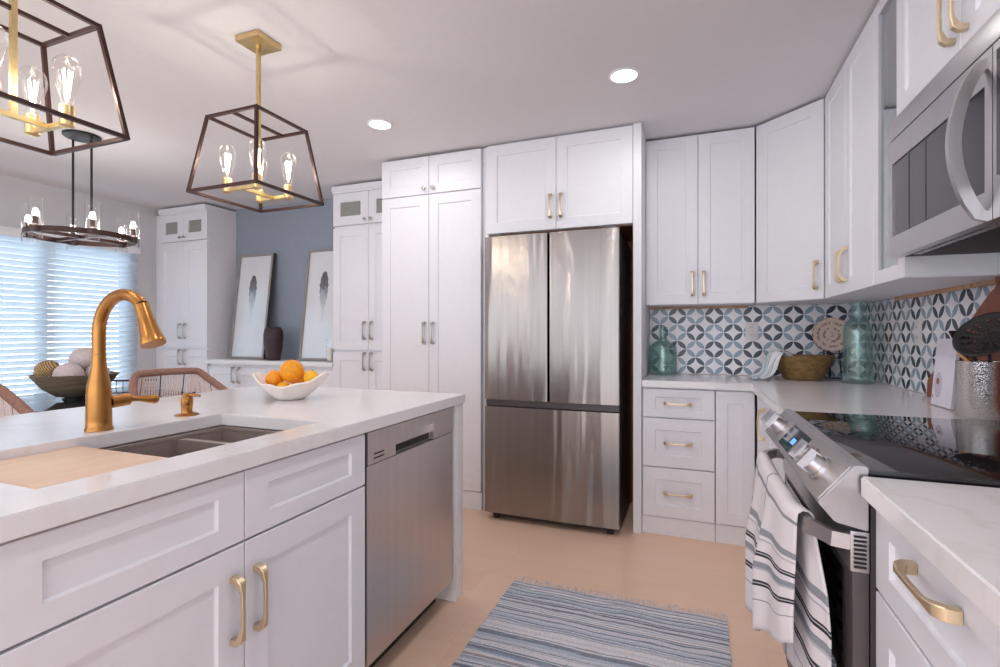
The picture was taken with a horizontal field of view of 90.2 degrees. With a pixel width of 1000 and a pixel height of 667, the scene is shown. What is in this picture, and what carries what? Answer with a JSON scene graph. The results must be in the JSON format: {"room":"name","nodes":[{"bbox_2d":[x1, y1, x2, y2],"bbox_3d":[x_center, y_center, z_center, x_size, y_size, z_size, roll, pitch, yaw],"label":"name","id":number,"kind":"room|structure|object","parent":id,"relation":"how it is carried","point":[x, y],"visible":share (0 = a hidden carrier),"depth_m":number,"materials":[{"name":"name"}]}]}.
{"room":"kitchen","nodes":[
{"label":"kitchen","id":0,"kind":"room"},
{"bbox_2d":[0,174,158,388],"bbox_3d":[-4.576,-0.035,2.390,0.100,2.440,6.350,0,0,21],"label":"wall","id":1,"kind":"structure","parent":0,"point":[57,202],"depth_m":4.53,"materials":[{"name":"paint"}]},
{"bbox_2d":[34,256,126,393],"bbox_3d":[-4.029,0.125,3.841,0.050,1.880,2.150,0,0,21],"label":"window","id":2,"kind":"structure","parent":1,"relation":"in","point":[36,256],"depth_m":4.21,"materials":[{"name":"clear glass"}]},
{"bbox_2d":[0,226,140,394],"bbox_3d":[-3.921,0.092,3.796,0.065,1.855,2.245,0,0,21],"label":"window blind","id":3,"kind":"object","parent":2,"relation":"attached to","point":[16,323],"visible":0.51,"depth_m":4.22,"materials":[{"name":"white plastic"}]},
{"bbox_2d":[232,198,334,358],"bbox_3d":[-1.986,-0.035,4.845,2.955,2.440,0.100,0,0,21],"label":"wall","id":4,"kind":"structure","parent":0,"point":[289,234],"depth_m":4.81,"materials":[{"name":"blue paint"}]},
{"bbox_2d":[0,0,878,210],"bbox_3d":[-1.681,-1.280,1.322,6.270,0.050,6.450,0,0,21],"label":"ceiling","id":5,"kind":"structure","parent":0,"point":[449,76],"depth_m":2.45,"materials":[{"name":"paint"}]},
{"bbox_2d":[0,0,130,155],"bbox_3d":[-1.342,-0.914,1.373,0.377,0.682,0.377,0,0,21],"label":"pendant light","id":6,"kind":"object","parent":5,"relation":"hanging from","point":[33,126],"visible":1,"depth_m":1.45,"materials":[{"name":"gold metal"}]},
{"bbox_2d":[24,113,40,136],"bbox_3d":[-1.389,-0.619,1.480,0.036,0.062,0.036,0,0,21],"label":"socket","id":7,"kind":"object","parent":6,"relation":"attached to","point":[31,130],"depth_m":1.47,"materials":[{"name":"gold metal"}]},
{"bbox_2d":[59,103,74,128],"bbox_3d":[-1.234,-0.619,1.420,0.036,0.062,0.036,0,0,21],"label":"socket","id":8,"kind":"object","parent":6,"relation":"attached to","point":[68,109],"depth_m":1.41,"materials":[{"name":"gold metal"}]},
{"bbox_2d":[21,129,138,252],"bbox_3d":[-2.647,-0.907,3.155,0.579,0.694,0.598,0,0,21],"label":"chandelier","id":9,"kind":"object","parent":5,"relation":"hanging from","point":[92,233],"visible":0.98,"depth_m":3.12,"materials":[{"name":"black metal"}]},
{"bbox_2d":[186,29,323,212],"bbox_3d":[-1.034,-0.914,2.131,0.377,0.682,0.377,0,0,21],"label":"pendant light","id":10,"kind":"object","parent":5,"relation":"hanging from","point":[256,41],"visible":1,"depth_m":2.10,"materials":[{"name":"gold metal"}]},
{"bbox_2d":[223,177,231,193],"bbox_3d":[-1.141,-0.619,2.084,0.036,0.062,0.036,0,0,21],"label":"socket","id":11,"kind":"object","parent":10,"relation":"attached to","point":[228,190],"depth_m":2.07,"materials":[{"name":"gold metal"}]},
{"bbox_2d":[252,173,261,189],"bbox_3d":[-0.986,-0.619,2.024,0.036,0.062,0.036,0,0,21],"label":"socket","id":12,"kind":"object","parent":10,"relation":"attached to","point":[254,186],"depth_m":2.01,"materials":[{"name":"gold metal"}]},
{"bbox_2d":[255,189,263,202],"bbox_3d":[-1.081,-0.619,2.239,0.036,0.062,0.036,0,0,21],"label":"socket","id":13,"kind":"object","parent":10,"relation":"attached to","point":[259,199],"depth_m":2.23,"materials":[{"name":"gold metal"}]},
{"bbox_2d":[284,184,292,199],"bbox_3d":[-0.926,-0.619,2.179,0.036,0.062,0.036,0,0,21],"label":"socket","id":14,"kind":"object","parent":10,"relation":"attached to","point":[288,187],"depth_m":2.17,"materials":[{"name":"gold metal"}]},
{"bbox_2d":[367,119,392,129],"bbox_3d":[-0.719,-1.251,2.983,0.149,0.006,0.149,0,0,21],"label":"recessed light","id":15,"kind":"object","parent":5,"relation":"in","point":[381,124],"visible":1,"depth_m":2.98,"materials":[{"name":"white plastic"}]},
{"bbox_2d":[370,121,389,128],"bbox_3d":[-0.719,-1.253,2.983,0.120,0.003,0.120,0,0,27],"label":"diffuser","id":16,"kind":"object","parent":15,"relation":"attached to","point":[373,124],"depth_m":2.98,"materials":[{"name":"white plastic"}]},
{"bbox_2d":[608,67,639,83],"bbox_3d":[0.602,-1.251,2.418,0.149,0.006,0.149,0,0,21],"label":"recessed light","id":17,"kind":"object","parent":5,"relation":"in","point":[624,74],"visible":1,"depth_m":2.42,"materials":[{"name":"white plastic"}]},
{"bbox_2d":[611,70,636,81],"bbox_3d":[0.602,-1.253,2.418,0.120,0.003,0.120,0,0,16],"label":"diffuser","id":18,"kind":"object","parent":17,"relation":"attached to","point":[616,75],"depth_m":2.42,"materials":[{"name":"white plastic"}]},
{"bbox_2d":[373,502,787,666],"bbox_3d":[-1.681,1.210,1.322,6.270,0.050,6.450,0,0,21],"label":"floor","id":19,"kind":"structure","parent":0,"point":[686,573],"depth_m":2.45,"materials":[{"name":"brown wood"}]},
{"bbox_2d":[0,384,34,416],"bbox_3d":[-1.935,0.684,1.745,0.448,1.001,0.528,0,0,35],"label":"counter stool","id":20,"kind":"object","parent":19,"relation":"on","point":[10,403],"visible":0.22,"depth_m":1.94,"materials":[{"name":"brown wood"}]},
{"bbox_2d":[17,389,181,411],"bbox_3d":[-2.823,0.809,3.314,1.200,0.749,1.200,0,0,21],"label":"dining table","id":21,"kind":"object","parent":19,"relation":"on","point":[40,402],"visible":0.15,"depth_m":3.19,"materials":[{"name":"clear glass"}]},
{"bbox_2d":[28,371,119,399],"bbox_3d":[-2.823,0.350,3.314,0.470,0.167,0.470,0,0,21],"label":"decorative bowl","id":22,"kind":"object","parent":21,"relation":"on","point":[68,387],"visible":0.62,"depth_m":3.16,"materials":[{"name":"brown wood"}]},
{"bbox_2d":[33,360,59,375],"bbox_3d":[-2.947,0.247,3.247,0.144,0.144,0.144,0,0,21],"label":"ball","id":23,"kind":"object","parent":22,"relation":"in","point":[44,368],"visible":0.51,"depth_m":3.20,"materials":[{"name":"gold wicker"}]},
{"bbox_2d":[52,363,84,375],"bbox_3d":[-2.775,0.269,3.204,0.160,0.160,0.160,0,0,21],"label":"ball","id":24,"kind":"object","parent":22,"relation":"in","point":[66,369],"visible":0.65,"depth_m":3.16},
{"bbox_2d":[68,347,91,371],"bbox_3d":[-2.820,0.176,3.377,0.164,0.164,0.164,0,0,21],"label":"ball","id":25,"kind":"object","parent":22,"relation":"in","point":[81,357],"visible":0.53,"depth_m":3.32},
{"bbox_2d":[85,365,109,374],"bbox_3d":[-2.696,0.266,3.337,0.132,0.132,0.132,0,0,21],"label":"ball","id":26,"kind":"object","parent":22,"relation":"in","point":[87,371],"visible":0.12,"depth_m":3.28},
{"bbox_2d":[112,379,156,388],"bbox_3d":[-3.003,0.781,3.843,0.499,0.807,0.491,0,0,-19],"label":"dining chair","id":27,"kind":"object","parent":19,"relation":"on","point":[116,381],"visible":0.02,"depth_m":4.06,"materials":[{"name":"black metal"}]},
{"bbox_2d":[128,367,227,396],"bbox_3d":[-1.635,0.684,2.562,0.448,1.001,0.528,0,0,35],"label":"counter stool","id":28,"kind":"object","parent":19,"relation":"on","point":[200,381],"visible":0.28,"depth_m":2.67,"materials":[{"name":"brown wicker"}]},
{"bbox_2d":[0,426,364,666],"bbox_3d":[-0.927,0.750,1.296,0.775,0.867,0.920,0,0,21],"label":"base cabinet","id":29,"kind":"object","parent":19,"relation":"on","point":[263,565],"visible":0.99,"depth_m":1.08,"materials":[{"name":"paint"}]},
{"bbox_2d":[156,204,235,391],"bbox_3d":[-3.094,-0.025,5.024,0.753,2.417,0.363,0,0,21],"label":"tall cabinet","id":30,"kind":"object","parent":19,"relation":"on","point":[196,244],"visible":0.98,"depth_m":4.87,"materials":[{"name":"paint"}]},
{"bbox_2d":[0,386,464,601],"bbox_3d":[-1.136,0.729,1.365,1.175,0.908,2.385,0,0,21],"label":"countertop","id":31,"kind":"structure","parent":19,"relation":"on","point":[328,415],"depth_m":1.46,"materials":[{"name":"stone"}]},
{"bbox_2d":[84,289,166,431],"bbox_3d":[-1.018,0.075,1.434,0.289,0.399,0.185,0,0,21],"label":"faucet","id":32,"kind":"object","parent":31,"relation":"on","point":[100,401],"visible":1,"depth_m":1.40,"materials":[{"name":"gold metal"}]},
{"bbox_2d":[174,393,200,416],"bbox_3d":[-1.054,0.238,1.681,0.077,0.074,0.072,0,0,-29],"label":"soap dispenser","id":33,"kind":"object","parent":31,"relation":"on","point":[186,401],"visible":1,"depth_m":1.67,"materials":[{"name":"gold metal"}]},
{"bbox_2d":[101,425,283,457],"bbox_3d":[-0.889,0.421,1.297,0.453,0.208,0.751,0,0,21],"label":"sink","id":34,"kind":"object","parent":31,"relation":"in","point":[172,448],"visible":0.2,"depth_m":1.54,"materials":[{"name":"silver metal"}]},
{"bbox_2d":[0,446,165,489],"bbox_3d":[-0.967,0.306,1.099,0.419,0.020,0.293,0,0,21],"label":"cutting board","id":35,"kind":"object","parent":34,"relation":"on","point":[41,470],"visible":0.41,"depth_m":1.12,"materials":[{"name":"brown wood"}]},
{"bbox_2d":[252,371,329,399],"bbox_3d":[-0.875,0.216,2.087,0.303,0.117,0.244,0,0,21],"label":"fruit bowl","id":36,"kind":"object","parent":31,"relation":"on","point":[297,391],"visible":0.92,"depth_m":2.02,"materials":[{"name":"white ceramic"}]},
{"bbox_2d":[265,370,283,385],"bbox_3d":[-0.947,0.189,2.094,0.072,0.074,0.072,0,0,0],"label":"orange","id":37,"kind":"object","parent":36,"relation":"in","point":[273,377],"visible":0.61,"depth_m":2.07,"materials":[{"name":"brown food"}]},
{"bbox_2d":[277,381,289,386],"bbox_3d":[-0.892,0.228,2.053,0.060,0.062,0.060,0,0,17],"label":"orange","id":38,"kind":"object","parent":36,"relation":"in","point":[281,384],"visible":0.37,"depth_m":2.04,"materials":[{"name":"brown food"}]},
{"bbox_2d":[280,359,303,382],"bbox_3d":[-0.868,0.156,2.078,0.096,0.097,0.096,0,0,-31],"label":"orange","id":39,"kind":"object","parent":36,"relation":"in","point":[291,371],"visible":1,"depth_m":2.04,"materials":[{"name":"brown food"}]},
{"bbox_2d":[292,372,304,383],"bbox_3d":[-0.880,0.186,2.158,0.072,0.074,0.072,0,0,-23],"label":"orange","id":40,"kind":"object","parent":36,"relation":"in","point":[301,380],"visible":0.1,"depth_m":2.14,"materials":[{"name":"brown food"}]},
{"bbox_2d":[303,370,317,381],"bbox_3d":[-0.791,0.183,2.085,0.062,0.064,0.062,0,0,-4],"label":"orange","id":41,"kind":"object","parent":36,"relation":"in","point":[309,375],"visible":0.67,"depth_m":2.06,"materials":[{"name":"brown food"}]},
{"bbox_2d":[208,364,268,388],"bbox_3d":[-2.396,0.736,4.755,0.737,0.897,0.345,0,0,21],"label":"base cabinet","id":42,"kind":"object","parent":19,"relation":"on","point":[232,376],"visible":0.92,"depth_m":4.62,"materials":[{"name":"paint"}]},
{"bbox_2d":[267,365,332,387],"bbox_3d":[-1.707,0.736,4.488,0.737,0.897,0.345,0,0,21],"label":"base cabinet","id":43,"kind":"object","parent":19,"relation":"on","point":[328,382],"visible":0.02,"depth_m":4.28,"materials":[{"name":"paint"}]},
{"bbox_2d":[206,358,332,366],"bbox_3d":[-2.048,0.266,4.631,1.476,0.038,0.340,0,0,21],"label":"countertop","id":44,"kind":"structure","parent":43,"relation":"on","point":[280,362],"depth_m":4.52,"materials":[{"name":"white stone"}]},
{"bbox_2d":[229,253,275,359],"bbox_3d":[-2.408,-0.266,4.840,0.441,1.026,0.155,0,0,21],"label":"picture","id":45,"kind":"object","parent":44,"relation":"on","point":[253,295],"visible":1,"depth_m":4.83,"materials":[{"name":"white paper"}]},
{"bbox_2d":[263,327,283,360],"bbox_3d":[-2.082,0.093,4.577,0.170,0.306,0.170,0,0,21],"label":"vase","id":46,"kind":"object","parent":44,"relation":"on","point":[273,337],"visible":1,"depth_m":4.52,"materials":[{"name":"black ceramic"}]},
{"bbox_2d":[298,248,332,360],"bbox_3d":[-1.604,-0.266,4.528,0.441,1.026,0.155,0,0,21],"label":"picture","id":47,"kind":"object","parent":44,"relation":"on","point":[317,315],"visible":0.82,"depth_m":4.54,"materials":[{"name":"white paper"}]},
{"bbox_2d":[326,339,334,360],"bbox_3d":[-1.458,0.146,4.292,0.072,0.200,0.072,0,0,21],"label":"candle holder","id":48,"kind":"object","parent":44,"relation":"on","point":[330,351],"visible":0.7,"depth_m":4.27,"materials":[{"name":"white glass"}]},
{"bbox_2d":[328,348,333,360],"bbox_3d":[-1.458,0.179,4.292,0.048,0.107,0.048,0,0,21],"label":"candle","id":49,"kind":"object","parent":48,"relation":"on","point":[330,350],"depth_m":4.27,"materials":[{"name":"beige wax"}]},
{"bbox_2d":[331,181,382,389],"bbox_3d":[-1.028,-0.025,4.223,0.714,2.417,0.363,0,0,21],"label":"tall cabinet","id":50,"kind":"object","parent":19,"relation":"on","point":[357,208],"visible":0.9,"depth_m":4.13,"materials":[{"name":"paint"}]},
{"bbox_2d":[362,407,452,666],"bbox_3d":[-0.596,0.752,2.000,0.603,0.863,0.612,0,0,21],"label":"dishwasher","id":51,"kind":"object","parent":19,"relation":"on","point":[408,484],"visible":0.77,"depth_m":1.81,"materials":[{"name":"silver metal"}]},
{"bbox_2d":[382,148,488,509],"bbox_3d":[-0.378,-0.030,3.699,0.821,2.429,0.595,0,0,21],"label":"pantry cabinet","id":52,"kind":"object","parent":19,"relation":"on","point":[434,207],"visible":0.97,"depth_m":3.43,"materials":[{"name":"paint"}]},
{"bbox_2d":[485,225,629,534],"bbox_3d":[0.401,0.276,3.309,0.848,1.818,0.600,0,0,21],"label":"refrigerator","id":53,"kind":"object","parent":19,"relation":"on","point":[557,304],"visible":1,"depth_m":3.03,"materials":[{"name":"grey metal"}]},
{"bbox_2d":[487,122,648,532],"bbox_3d":[0.469,-0.034,3.371,0.992,2.435,0.595,0,0,21],"label":"tall cabinet","id":54,"kind":"object","parent":19,"relation":"on","point":[596,179],"visible":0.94,"depth_m":3.09,"materials":[{"name":"paint"}]},
{"bbox_2d":[451,576,731,666],"bbox_3d":[0.229,1.180,1.521,0.941,0.008,1.608,0,0,21],"label":"rug","id":55,"kind":"object","parent":19,"relation":"on","point":[530,625],"visible":1,"depth_m":1.95,"materials":[{"name":"fabric"}]},
{"bbox_2d":[642,387,714,541],"bbox_3d":[1.121,0.750,3.123,0.399,0.867,0.585,0,0,21],"label":"base cabinet","id":56,"kind":"object","parent":19,"relation":"on","point":[678,424],"visible":1,"depth_m":2.88,"materials":[{"name":"paint"}]},
{"bbox_2d":[715,390,754,545],"bbox_3d":[1.409,0.750,3.031,0.199,0.867,0.550,0,0,21],"label":"base cabinet","id":57,"kind":"object","parent":19,"relation":"on","point":[734,410],"visible":0.7,"depth_m":2.79,"materials":[{"name":"paint"}]},
{"bbox_2d":[757,396,784,482],"bbox_3d":[1.490,0.750,2.109,0.675,0.867,1.104,0,0,21],"label":"base cabinet","id":58,"kind":"object","parent":19,"relation":"on","point":[764,442],"visible":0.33,"depth_m":2.41,"materials":[{"name":"paint"}]},
{"bbox_2d":[642,373,999,420],"bbox_3d":[1.330,0.295,2.471,1.259,0.040,1.664,0,0,21],"label":"countertop","id":59,"kind":"structure","parent":58,"relation":"on","point":[845,395],"depth_m":2.28,"materials":[{"name":"stone"}]},
{"bbox_2d":[777,354,835,380],"bbox_3d":[1.814,0.203,2.986,0.333,0.143,0.333,0,0,21],"label":"wooden bowl","id":60,"kind":"object","parent":59,"relation":"on","point":[804,367],"visible":0.93,"depth_m":2.88,"materials":[{"name":"brown wood"}]},
{"bbox_2d":[748,350,792,378],"bbox_3d":[1.621,0.186,2.980,0.254,0.164,0.195,0,0,2],"label":"cloth","id":61,"kind":"object","parent":60,"relation":"on","point":[772,359],"visible":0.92,"depth_m":2.94,"materials":[{"name":"white fabric"}]},
{"bbox_2d":[823,350,842,378],"bbox_3d":[2.029,0.154,3.046,0.095,0.239,0.085,0,0,21],"label":"plate stand","id":62,"kind":"object","parent":59,"relation":"on","point":[824,353],"visible":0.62,"depth_m":3.02,"materials":[{"name":"black metal"}]},
{"bbox_2d":[812,317,852,351],"bbox_3d":[2.010,0.006,3.013,0.210,0.207,0.049,0,0,21],"label":"decorative plate","id":63,"kind":"object","parent":62,"relation":"on","point":[833,334],"visible":1,"depth_m":3.02,"materials":[{"name":"beige ceramic"}]},
{"bbox_2d":[931,339,959,409],"bbox_3d":[1.685,0.146,1.883,0.068,0.252,0.260,0,0,21],"label":"serving board","id":64,"kind":"object","parent":59,"relation":"on","point":[943,388],"visible":0.99,"depth_m":1.88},
{"bbox_2d":[927,284,999,396],"bbox_3d":[1.724,0.048,1.823,0.023,0.445,0.675,0,0,21],"label":"wooden board","id":65,"kind":"object","parent":59,"relation":"on","point":[991,304],"visible":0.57,"depth_m":1.70,"materials":[{"name":"brown wood"}]},
{"bbox_2d":[955,360,999,419],"bbox_3d":[1.574,0.182,1.631,0.125,0.184,0.125,0,0,21],"label":"utensil crock","id":66,"kind":"object","parent":59,"relation":"on","point":[977,384],"visible":0.94,"depth_m":1.59,"materials":[{"name":"silver metal"}]},
{"bbox_2d":[948,331,978,361],"bbox_3d":[1.594,0.128,1.692,0.061,0.277,0.091,0,0,-1],"label":"spatula","id":67,"kind":"object","parent":66,"relation":"in","point":[951,333],"visible":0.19,"depth_m":1.72,"materials":[{"name":"black plastic"}]},
{"bbox_2d":[958,354,968,360],"bbox_3d":[1.544,0.165,1.636,0.013,0.204,0.061,0,0,-30],"label":"wooden spoon","id":68,"kind":"object","parent":66,"relation":"in","point":[963,357],"visible":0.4,"depth_m":1.65,"materials":[{"name":"brown wood"}]},
{"bbox_2d":[952,312,999,361],"bbox_3d":[1.562,0.099,1.605,0.076,0.335,0.186,0,0,-13],"label":"skimmer","id":69,"kind":"object","parent":66,"relation":"in","point":[990,347],"visible":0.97,"depth_m":1.63,"materials":[{"name":"black metal"}]},
{"bbox_2d":[761,408,999,666],"bbox_3d":[1.104,0.718,1.235,0.769,0.933,0.789,0,0,21],"label":"range","id":70,"kind":"object","parent":19,"relation":"on","point":[826,457],"visible":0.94,"depth_m":1.07,"materials":[{"name":"grey metal"}]},
{"bbox_2d":[745,452,831,666],"bbox_3d":[0.726,0.618,1.320,0.106,0.475,0.629,0,0,19],"label":"dish towel","id":71,"kind":"object","parent":70,"relation":"hanging from","point":[786,595],"visible":1,"depth_m":1.16,"materials":[{"name":"white fabric"}]},
{"bbox_2d":[795,411,999,487],"bbox_3d":[1.160,0.273,1.214,0.650,0.018,0.788,0,0,21],"label":"cooktop","id":72,"kind":"object","parent":70,"relation":"in","point":[937,450],"depth_m":1.17,"materials":[{"name":"black glass"}]},
{"bbox_2d":[876,510,999,666],"bbox_3d":[0.896,0.750,0.576,0.675,0.867,0.569,0,0,21],"label":"base cabinet","id":73,"kind":"object","parent":19,"relation":"on","point":[923,619],"visible":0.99,"depth_m":0.76,"materials":[{"name":"paint"}]},
{"bbox_3d":[0.630,0.751,-0.110,0.675,0.867,0.899,0,0,21],"label":"base cabinet","id":74,"kind":"object","parent":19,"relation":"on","visible":0},
{"bbox_2d":[861,476,999,628],"bbox_3d":[0.744,0.295,0.151,0.675,0.040,1.480,0,0,21],"label":"countertop","id":75,"kind":"structure","parent":74,"relation":"on","point":[956,527],"depth_m":0.72,"materials":[{"name":"stone"}]},
{"bbox_2d":[625,241,865,467],"bbox_3d":[0.804,-0.035,3.646,3.115,2.440,0.120,0,0,21],"label":"wall","id":76,"kind":"structure","parent":0,"point":[625,241],"depth_m":3.25,"materials":[{"name":"paint"}]},
{"bbox_2d":[646,127,754,309],"bbox_3d":[1.278,-0.706,3.213,0.629,1.079,0.315,0,0,21],"label":"upper cabinet","id":77,"kind":"object","parent":76,"relation":"attached to","point":[700,189],"visible":1,"depth_m":3.09,"materials":[{"name":"paint"}]},
{"bbox_2d":[745,322,757,339],"bbox_3d":[1.639,-0.015,3.241,0.074,0.120,0.009,0,0,21],"label":"power outlet","id":78,"kind":"object","parent":76,"relation":"attached to","point":[751,328],"visible":1,"depth_m":3.24,"materials":[{"name":"plastic"}]},
{"bbox_2d":[749,325,754,329],"bbox_3d":[1.638,-0.039,3.239,0.034,0.032,0.003,0,0,21],"label":"socket","id":79,"kind":"object","parent":78,"relation":"attached to","point":[751,327],"depth_m":3.24,"materials":[{"name":"plastic"}]},
{"bbox_2d":[749,332,754,336],"bbox_3d":[1.638,0.009,3.239,0.034,0.032,0.003,0,0,21],"label":"socket","id":80,"kind":"object","parent":78,"relation":"attached to","point":[751,334],"depth_m":3.24,"materials":[{"name":"plastic"}]},
{"bbox_2d":[650,303,865,377],"bbox_3d":[1.634,0.045,3.253,1.261,0.456,0.010,0,0,21],"label":"backsplash","id":81,"kind":"structure","parent":76,"relation":"attached to","point":[684,341],"depth_m":3.27,"materials":[{"name":"tile"}]},
{"bbox_2d":[868,298,926,394],"bbox_3d":[1.177,-0.035,0.160,0.100,2.440,6.350,0,0,21],"label":"wall","id":82,"kind":"structure","parent":0,"point":[893,298],"depth_m":2.57,"materials":[{"name":"paint"}]},
{"bbox_2d":[751,98,893,305],"bbox_3d":[1.822,-0.714,2.868,0.619,1.063,0.559,0,0,21],"label":"upper cabinet","id":83,"kind":"object","parent":82,"relation":"attached to","point":[790,147],"visible":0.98,"depth_m":2.79,"materials":[{"name":"paint"}]},
{"bbox_2d":[825,11,975,299],"bbox_3d":[1.703,-0.706,2.208,0.360,1.079,0.751,0,0,21],"label":"upper cabinet","id":84,"kind":"object","parent":82,"relation":"attached to","point":[849,102],"visible":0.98,"depth_m":2.18,"materials":[{"name":"paint"}]},
{"bbox_2d":[914,319,921,345],"bbox_3d":[1.942,-0.005,2.315,0.009,0.120,0.074,0,0,21],"label":"power outlet","id":85,"kind":"object","parent":82,"relation":"attached to","point":[917,323],"visible":1,"depth_m":2.30,"materials":[{"name":"plastic"}]},
{"bbox_2d":[866,284,998,393],"bbox_3d":[1.499,0.015,1.145,0.010,0.516,4.018,0,0,21],"label":"backsplash","id":86,"kind":"structure","parent":82,"relation":"attached to","point":[893,358],"depth_m":2.40,"materials":[{"name":"tile"}]},
{"bbox_2d":[889,8,999,258],"bbox_3d":[1.275,-0.464,1.212,0.438,0.443,0.790,0,0,21],"label":"microwave","id":87,"kind":"object","parent":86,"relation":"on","point":[944,148],"visible":1,"depth_m":1.26,"materials":[{"name":"grey metal"}]},
{"bbox_2d":[874,0,999,286],"bbox_3d":[1.528,-0.704,1.708,0.325,1.083,0.303,0,0,21],"label":"upper cabinet","id":88,"kind":"object","parent":82,"relation":"attached to","point":[979,269],"visible":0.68,"depth_m":1.79,"materials":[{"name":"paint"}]},
{"bbox_2d":[897,0,999,115],"bbox_3d":[1.299,-0.968,1.200,0.385,0.555,0.799,0,0,21],"label":"upper cabinet","id":89,"kind":"object","parent":82,"relation":"attached to","point":[930,33],"visible":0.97,"depth_m":1.42,"materials":[{"name":"paint"}]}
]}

